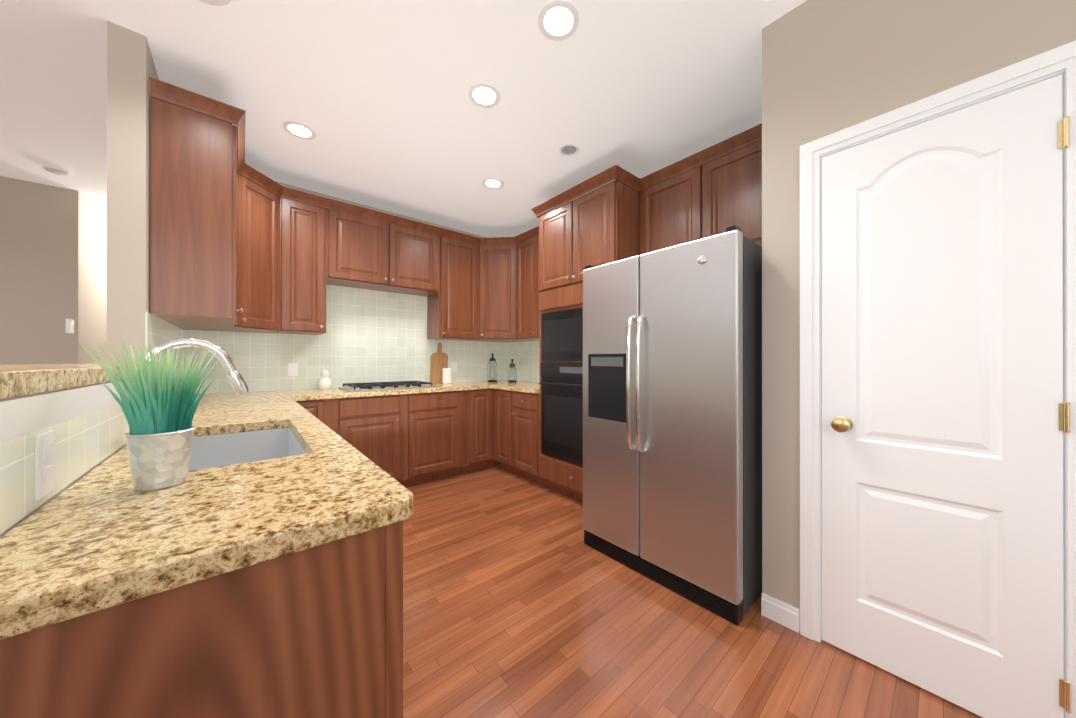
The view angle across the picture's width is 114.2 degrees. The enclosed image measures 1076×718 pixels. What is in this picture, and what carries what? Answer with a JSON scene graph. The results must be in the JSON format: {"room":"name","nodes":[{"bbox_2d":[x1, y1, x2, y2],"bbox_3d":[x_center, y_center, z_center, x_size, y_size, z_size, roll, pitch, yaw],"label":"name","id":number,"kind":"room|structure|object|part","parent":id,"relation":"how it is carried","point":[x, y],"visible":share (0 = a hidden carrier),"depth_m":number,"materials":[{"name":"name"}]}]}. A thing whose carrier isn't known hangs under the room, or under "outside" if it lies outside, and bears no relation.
{"room":"kitchen","nodes":[
{"label":"kitchen","id":0,"kind":"room"},
{"bbox_2d":[0,176,87,364],"bbox_3d":[-6.398,-0.181,1.460,5.550,2.747,0.120,0,0,-40],"label":"wall","id":1,"kind":"structure","parent":0,"point":[53,258],"depth_m":3.09,"materials":[{"name":"beige paint"}]},
{"bbox_2d":[66,319,73,332],"bbox_3d":[-4.070,-0.285,3.025,0.025,0.120,0.090,0,0,-40],"label":"light switch","id":2,"kind":"object","parent":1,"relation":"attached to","point":[69,325],"visible":1,"depth_m":3.00,"materials":[{"name":"white plastic"}]},
{"bbox_2d":[0,443,126,537],"bbox_3d":[-0.067,0.625,-0.458,0.115,1.130,5.599,0,0,-40],"label":"wall","id":3,"kind":"structure","parent":0,"point":[33,511],"depth_m":0.70,"materials":[{"name":"beige tile"}]},
{"bbox_2d":[0,401,129,533],"bbox_3d":[-0.020,0.199,-0.418,0.005,0.141,5.599,0,0,-40],"label":"tile backsplash","id":4,"kind":"structure","parent":3,"relation":"attached to","point":[83,441],"depth_m":0.71,"materials":[{"name":"beige tile"}]},
{"bbox_2d":[35,430,54,500],"bbox_3d":[-0.923,0.197,0.653,0.007,0.116,0.072,0,0,-40],"label":"outlet","id":5,"kind":"object","parent":4,"relation":"attached to","point":[45,464],"visible":1,"depth_m":0.64,"materials":[{"name":"white plastic"}]},
{"bbox_2d":[0,379,130,442],"bbox_3d":[-0.015,0.095,-0.414,0.018,0.066,5.598,0,0,-40],"label":"trim","id":6,"kind":"structure","parent":3,"relation":"attached to","point":[22,415],"depth_m":0.65,"materials":[{"name":"white"}]},
{"bbox_2d":[0,363,165,398],"bbox_3d":[-0.156,0.038,-0.534,0.398,0.040,5.597,0,0,-40],"label":"bar","id":7,"kind":"object","parent":3,"relation":"on","point":[17,380],"visible":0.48,"depth_m":0.65,"materials":[{"name":"stone"}]},
{"bbox_2d":[146,312,183,377],"bbox_3d":[-2.296,0.024,2.157,0.005,0.498,1.270,0,0,-40],"label":"tile backsplash","id":8,"kind":"structure","parent":3,"relation":"attached to","point":[158,331],"depth_m":2.00,"materials":[{"name":"beige tile"}]},
{"bbox_2d":[88,201,106,363],"bbox_3d":[-5.249,-0.176,4.300,0.120,2.747,2.680,0,0,-40],"label":"wall","id":9,"kind":"structure","parent":0,"point":[97,224],"depth_m":3.64,"materials":[{"name":"beige paint"}]},
{"bbox_2d":[106,21,180,363],"bbox_3d":[-2.353,-0.180,2.129,0.120,2.747,1.300,0,0,-40],"label":"wall column","id":10,"kind":"structure","parent":0,"point":[131,69],"depth_m":1.64,"materials":[{"name":"beige paint"}]},
{"bbox_2d":[182,181,487,393],"bbox_3d":[-1.605,-0.177,3.696,3.290,2.747,0.120,0,0,-40],"label":"wall","id":11,"kind":"structure","parent":0,"point":[361,205],"depth_m":3.52,"materials":[{"name":"beige paint"}]},
{"bbox_2d":[149,77,240,328],"bbox_3d":[-2.011,-0.801,2.078,0.322,1.150,0.658,0,0,-40],"label":"upper cabinet","id":12,"kind":"object","parent":11,"relation":"attached to","point":[240,245],"depth_m":1.83,"materials":[{"name":"brown wood"}]},
{"bbox_2d":[175,325,284,332],"bbox_3d":[-2.314,-0.800,2.630,0.574,1.150,0.572,0,0,-40],"label":"upper cabinet","id":13,"kind":"object","parent":11,"relation":"attached to","point":[185,327],"depth_m":2.75,"materials":[{"name":"brown wood"}]},
{"bbox_2d":[241,161,284,328],"bbox_3d":[-2.093,-0.805,2.612,0.264,1.140,0.265,0,0,-40],"label":"upper cabinet","id":14,"kind":"object","parent":11,"relation":"attached to","point":[262,198],"depth_m":2.62,"materials":[{"name":"brown wood"}]},
{"bbox_2d":[284,193,328,334],"bbox_3d":[-2.051,-0.767,3.018,0.329,1.085,0.321,0,0,-40],"label":"upper cabinet","id":15,"kind":"object","parent":11,"relation":"attached to","point":[306,222],"depth_m":2.91,"materials":[{"name":"brown wood"}]},
{"bbox_2d":[184,284,507,393],"bbox_3d":[-1.565,-0.214,3.649,3.050,0.978,0.005,0,0,-40],"label":"tile backsplash","id":16,"kind":"structure","parent":11,"relation":"attached to","point":[368,336],"depth_m":3.42,"materials":[{"name":"beige tile"}]},
{"bbox_2d":[288,363,297,375],"bbox_3d":[-2.189,0.095,3.109,0.072,0.116,0.007,0,0,-40],"label":"electrical outlet","id":17,"kind":"object","parent":16,"relation":"attached to","point":[292,369],"visible":1,"depth_m":3.11,"materials":[{"name":"white plastic"}]},
{"bbox_2d":[451,362,456,371],"bbox_3d":[-0.993,0.097,4.126,0.072,0.116,0.007,0,0,-40],"label":"electrical outlet","id":18,"kind":"object","parent":16,"relation":"attached to","point":[454,366],"visible":0.96,"depth_m":4.12,"materials":[{"name":"white plastic"}]},
{"bbox_2d":[329,205,440,296],"bbox_3d":[-1.533,-1.007,3.459,1.029,0.605,0.321,0,0,-40],"label":"upper cabinet","id":19,"kind":"object","parent":11,"relation":"attached to","point":[366,252],"depth_m":3.30,"materials":[{"name":"brown wood"}]},
{"bbox_2d":[427,233,480,340],"bbox_3d":[-0.955,-0.766,3.950,0.488,1.085,0.321,0,0,-40],"label":"upper cabinet","id":20,"kind":"object","parent":11,"relation":"attached to","point":[454,313],"depth_m":3.82,"materials":[{"name":"brown wood"}]},
{"bbox_2d":[477,237,516,340],"bbox_3d":[-0.458,-0.803,3.976,0.304,1.140,0.305,0,0,-40],"label":"upper cabinet","id":21,"kind":"object","parent":11,"relation":"attached to","point":[498,254],"depth_m":3.97,"materials":[{"name":"brown wood"}]},
{"bbox_2d":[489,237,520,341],"bbox_3d":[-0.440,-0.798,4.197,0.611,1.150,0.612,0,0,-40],"label":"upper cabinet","id":22,"kind":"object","parent":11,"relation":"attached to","point":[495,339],"depth_m":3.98,"materials":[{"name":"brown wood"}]},
{"bbox_2d":[508,340,538,381],"bbox_3d":[0.044,0.027,4.107,0.005,0.498,1.330,0,0,-40],"label":"tile backsplash","id":23,"kind":"structure","parent":11,"relation":"attached to","point":[524,354],"depth_m":4.34,"materials":[{"name":"beige tile"}]},
{"bbox_2d":[517,233,536,340],"bbox_3d":[-0.009,-0.766,3.914,0.320,1.085,0.374,0,0,-40],"label":"upper cabinet","id":24,"kind":"object","parent":11,"relation":"attached to","point":[527,247],"depth_m":3.80,"materials":[{"name":"brown wood"}]},
{"bbox_2d":[537,233,538,339],"bbox_3d":[0.233,-0.766,3.629,0.320,1.085,0.374,0,0,-40],"label":"upper cabinet","id":25,"kind":"object","parent":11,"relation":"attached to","point":[537,233],"depth_m":3.66,"materials":[{"name":"brown wood"}]},
{"bbox_2d":[0,0,806,237],"bbox_3d":[-2.842,-1.605,1.256,11.000,0.100,12.200,0,0,-40],"label":"ceiling","id":26,"kind":"structure","parent":0,"point":[373,94],"depth_m":1.99,"materials":[{"name":"white paint"}]},
{"bbox_2d":[43,164,69,175],"bbox_3d":[-3.927,-1.535,2.840,0.130,0.034,0.130,0,0,-40],"label":"smoke detector","id":27,"kind":"object","parent":26,"relation":"attached to","point":[56,170],"visible":1,"depth_m":2.82,"materials":[{"name":"white plastic"}]},
{"bbox_2d":[199,0,230,5],"bbox_3d":[-1.397,-1.551,1.408,0.240,0.007,0.240,0,0,-40],"label":"recessed light","id":28,"kind":"object","parent":26,"relation":"in","point":[219,2],"visible":1,"depth_m":1.51,"materials":[{"name":"white"}]},
{"bbox_2d":[282,121,315,139],"bbox_3d":[-1.618,-1.549,2.362,0.190,0.007,0.190,0,0,-40],"label":"recessed light","id":29,"kind":"object","parent":26,"relation":"in","point":[299,130],"visible":1,"depth_m":2.35,"materials":[{"name":"white"}]},
{"bbox_2d":[468,83,500,107],"bbox_3d":[-0.316,-1.550,2.051,0.190,0.007,0.190,0,0,-40],"label":"recessed light","id":30,"kind":"object","parent":26,"relation":"in","point":[484,95],"visible":1,"depth_m":2.05,"materials":[{"name":"white"}]},
{"bbox_2d":[482,178,503,188],"bbox_3d":[-0.397,-1.548,3.072,0.190,0.007,0.190,0,0,-40],"label":"recessed light","id":31,"kind":"object","parent":26,"relation":"in","point":[493,183],"visible":1,"depth_m":3.07,"materials":[{"name":"white"}]},
{"bbox_2d":[538,0,578,40],"bbox_3d":[0.094,-1.550,1.599,0.190,0.007,0.190,0,0,-40],"label":"recessed light","id":32,"kind":"object","parent":26,"relation":"in","point":[558,20],"visible":1,"depth_m":1.59,"materials":[{"name":"white"}]},
{"bbox_2d":[559,143,578,155],"bbox_3d":[0.231,-1.549,2.581,0.150,0.007,0.150,0,0,-40],"label":"speaker","id":33,"kind":"object","parent":26,"relation":"attached to","point":[570,149],"visible":1,"depth_m":2.58,"materials":[{"name":"white plastic"}]},
{"bbox_2d":[403,465,982,717],"bbox_3d":[-2.842,1.232,1.251,11.000,0.080,12.200,0,0,-40],"label":"floor","id":34,"kind":"structure","parent":0,"point":[521,599],"depth_m":1.47,"materials":[{"name":"brown wood"}]},
{"bbox_2d":[0,521,402,717],"bbox_3d":[-0.613,0.752,0.696,0.522,0.880,0.474,0,0,-40],"label":"base cabinet","id":35,"kind":"object","parent":34,"relation":"on","point":[315,632],"visible":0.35,"depth_m":0.52,"materials":[{"name":"brown wood"}]},
{"bbox_2d":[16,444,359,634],"bbox_3d":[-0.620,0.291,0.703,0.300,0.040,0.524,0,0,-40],"label":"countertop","id":36,"kind":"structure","parent":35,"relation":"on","point":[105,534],"depth_m":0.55,"materials":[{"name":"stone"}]},
{"bbox_2d":[0,390,412,639],"bbox_3d":[-1.477,0.293,1.674,0.613,0.040,3.114,0,0,-40],"label":"countertop","id":37,"kind":"structure","parent":35,"relation":"on","point":[383,501],"depth_m":0.75,"materials":[{"name":"stone"}]},
{"bbox_2d":[82,342,221,490],"bbox_3d":[-0.820,0.119,0.755,0.207,0.304,0.193,0,0,-40],"label":"potted plant","id":38,"kind":"object","parent":37,"relation":"on","point":[159,409],"visible":1,"depth_m":0.72,"materials":[{"name":"green plant"}]},
{"bbox_2d":[145,338,248,394],"bbox_3d":[-1.138,0.100,1.155,0.278,0.342,0.130,0,0,-40],"label":"faucet","id":39,"kind":"object","parent":37,"relation":"on","point":[237,381],"visible":0.5,"depth_m":1.21,"materials":[{"name":"silver metal"}]},
{"bbox_2d":[188,427,306,470],"bbox_3d":[-1.028,0.420,1.187,0.374,0.214,0.774,0,0,-40],"label":"sink","id":40,"kind":"object","parent":37,"relation":"in","point":[211,451],"visible":0.08,"depth_m":1.47,"materials":[{"name":"silver metal"}]},
{"bbox_2d":[296,399,335,432],"bbox_3d":[-1.953,0.756,2.904,0.295,0.880,0.619,0,0,-40],"label":"base cabinet","id":41,"kind":"object","parent":34,"relation":"on","point":[324,410],"depth_m":2.75,"materials":[{"name":"brown wood"}]},
{"bbox_2d":[336,394,407,486],"bbox_3d":[-1.622,0.756,3.185,0.575,0.880,0.619,0,0,-40],"label":"base cabinet","id":42,"kind":"object","parent":34,"relation":"on","point":[406,440],"depth_m":3.00,"materials":[{"name":"brown wood"}]},
{"bbox_2d":[284,380,511,400],"bbox_3d":[-1.112,0.296,3.602,2.406,0.040,0.648,0,0,-40],"label":"countertop","id":43,"kind":"structure","parent":42,"relation":"on","point":[333,393],"depth_m":3.08,"materials":[{"name":"stone"}]},
{"bbox_2d":[318,365,331,388],"bbox_3d":[-1.951,0.163,3.192,0.108,0.224,0.110,0,0,-40],"label":"figurine","id":44,"kind":"object","parent":43,"relation":"on","point":[325,381],"visible":1,"depth_m":3.16,"materials":[{"name":"white ceramic"}]},
{"bbox_2d":[338,381,436,390],"bbox_3d":[-1.450,0.254,3.374,0.770,0.041,0.490,0,0,-40],"label":"cooktop","id":45,"kind":"object","parent":43,"relation":"in","point":[380,385],"visible":1,"depth_m":3.27,"materials":[{"name":"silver metal"}]},
{"bbox_3d":[-1.306,0.253,3.197,0.474,0.022,0.034,0,0,-40],"label":"knob","id":46,"kind":"part","parent":45,"relation":"part of","materials":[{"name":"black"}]},
{"bbox_2d":[430,343,447,382],"bbox_3d":[-1.128,0.045,3.976,0.200,0.462,0.048,0,0,-40],"label":"cutting board","id":47,"kind":"object","parent":43,"relation":"on","point":[439,360],"visible":0.87,"depth_m":3.96,"materials":[{"name":"brown wood"}]},
{"bbox_2d":[442,368,451,383],"bbox_3d":[-1.020,0.191,3.911,0.108,0.170,0.108,0,0,-40],"label":"canister","id":48,"kind":"object","parent":43,"relation":"on","point":[446,375],"visible":1,"depth_m":3.87,"materials":[{"name":"white ceramic"}]},
{"bbox_2d":[488,353,496,381],"bbox_3d":[-0.543,0.103,4.152,0.116,0.346,0.116,0,0,-40],"label":"jar","id":49,"kind":"object","parent":43,"relation":"on","point":[492,370],"visible":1,"depth_m":4.10,"materials":[{"name":"clear glass"}]},
{"bbox_2d":[508,359,516,382],"bbox_3d":[-0.304,0.135,4.119,0.104,0.281,0.104,0,0,-40],"label":"jar","id":50,"kind":"object","parent":43,"relation":"on","point":[512,373],"visible":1,"depth_m":4.08,"materials":[{"name":"clear glass"}]},
{"bbox_2d":[408,390,467,486],"bbox_3d":[-1.176,0.757,3.564,0.595,0.880,0.619,0,0,-40],"label":"base cabinet","id":51,"kind":"object","parent":34,"relation":"on","point":[437,421],"depth_m":3.35,"materials":[{"name":"brown wood"}]},
{"bbox_2d":[468,389,491,472],"bbox_3d":[-0.823,0.757,3.864,0.330,0.880,0.619,0,0,-40],"label":"base cabinet","id":52,"kind":"object","parent":34,"relation":"on","point":[479,400],"depth_m":3.66,"materials":[{"name":"brown wood"}]},
{"bbox_2d":[492,389,499,466],"bbox_3d":[-0.453,0.758,4.179,0.643,0.880,0.619,0,0,-40],"label":"base cabinet","id":53,"kind":"object","parent":34,"relation":"on","point":[494,463],"depth_m":3.77,"materials":[{"name":"brown wood"}]},
{"bbox_2d":[494,389,545,486],"bbox_3d":[-0.019,0.757,3.664,0.658,0.879,0.757,0,0,-40],"label":"base cabinet","id":54,"kind":"object","parent":34,"relation":"on","point":[516,432],"visible":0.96,"depth_m":3.43,"materials":[{"name":"brown wood"}]},
{"bbox_2d":[492,381,538,393],"bbox_3d":[-0.004,0.296,3.648,0.658,0.040,0.705,0,0,-40],"label":"countertop","id":55,"kind":"structure","parent":54,"relation":"on","point":[520,386],"depth_m":3.52,"materials":[{"name":"stone"}]},
{"bbox_2d":[539,180,639,502],"bbox_3d":[0.496,-0.057,3.033,0.690,2.505,0.870,0,0,-40],"label":"tall cabinet","id":56,"kind":"object","parent":34,"relation":"on","point":[599,226],"visible":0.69,"depth_m":2.87,"materials":[{"name":"brown wood"}]},
{"bbox_3d":[0.254,0.180,2.827,0.053,1.090,0.690,0,0,-40],"label":"handle","id":57,"kind":"part","parent":56,"relation":"part of","materials":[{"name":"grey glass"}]},
{"bbox_3d":[0.346,-0.120,2.761,0.009,0.470,0.490,0,0,-40],"label":"panel","id":58,"kind":"part","parent":56,"relation":"part of","materials":[{"name":"grey plastic"}]},
{"bbox_2d":[583,225,761,625],"bbox_3d":[0.893,0.297,2.156,0.938,1.790,0.926,0,0,-40],"label":"fridge","id":59,"kind":"object","parent":34,"relation":"on","point":[672,418],"visible":1,"depth_m":1.75,"materials":[{"name":"grey metal"}]},
{"bbox_3d":[0.412,0.016,2.092,0.002,0.055,0.240,0,0,-40],"label":"panel","id":60,"kind":"part","parent":59,"relation":"part of","materials":[{"name":"grey plastic"}]},
{"bbox_3d":[0.642,0.010,1.782,0.071,1.008,0.417,0,0,-40],"label":"handle","id":61,"kind":"part","parent":59,"relation":"part of","materials":[{"name":"silver metal"}]},
{"bbox_2d":[637,123,761,254],"bbox_3d":[1.225,-0.996,2.446,0.341,0.760,0.967,0,0,-40],"label":"upper cabinet","id":62,"kind":"object","parent":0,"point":[718,188],"depth_m":2.31,"materials":[{"name":"brown wood"}]},
{"bbox_2d":[762,0,1075,608],"bbox_3d":[2.287,-0.183,0.278,0.120,2.747,3.668,0,0,-40],"label":"wall","id":63,"kind":"structure","parent":0,"point":[829,67],"depth_m":1.48,"materials":[{"name":"beige paint"}]},
{"bbox_2d":[761,593,799,632],"bbox_3d":[2.236,1.143,0.231,0.017,0.095,3.668,0,0,-40],"label":"baseboard","id":64,"kind":"structure","parent":63,"relation":"attached to","point":[781,613],"depth_m":1.56,"materials":[{"name":"white wood"}]},
{"bbox_2d":[800,40,1075,717],"bbox_3d":[1.418,0.134,1.284,0.137,2.118,0.710,0,0,-40],"label":"door frame","id":65,"kind":"structure","parent":63,"relation":"attached to","point":[1054,62],"depth_m":1.30,"materials":[{"name":"white wood"}]},
{"bbox_2d":[821,74,1070,717],"bbox_3d":[1.368,0.167,1.234,0.102,2.028,0.576,0,0,-40],"label":"pantry door","id":66,"kind":"structure","parent":63,"relation":"in","point":[945,417],"depth_m":1.20,"materials":[{"name":"white wood"}]}
]}

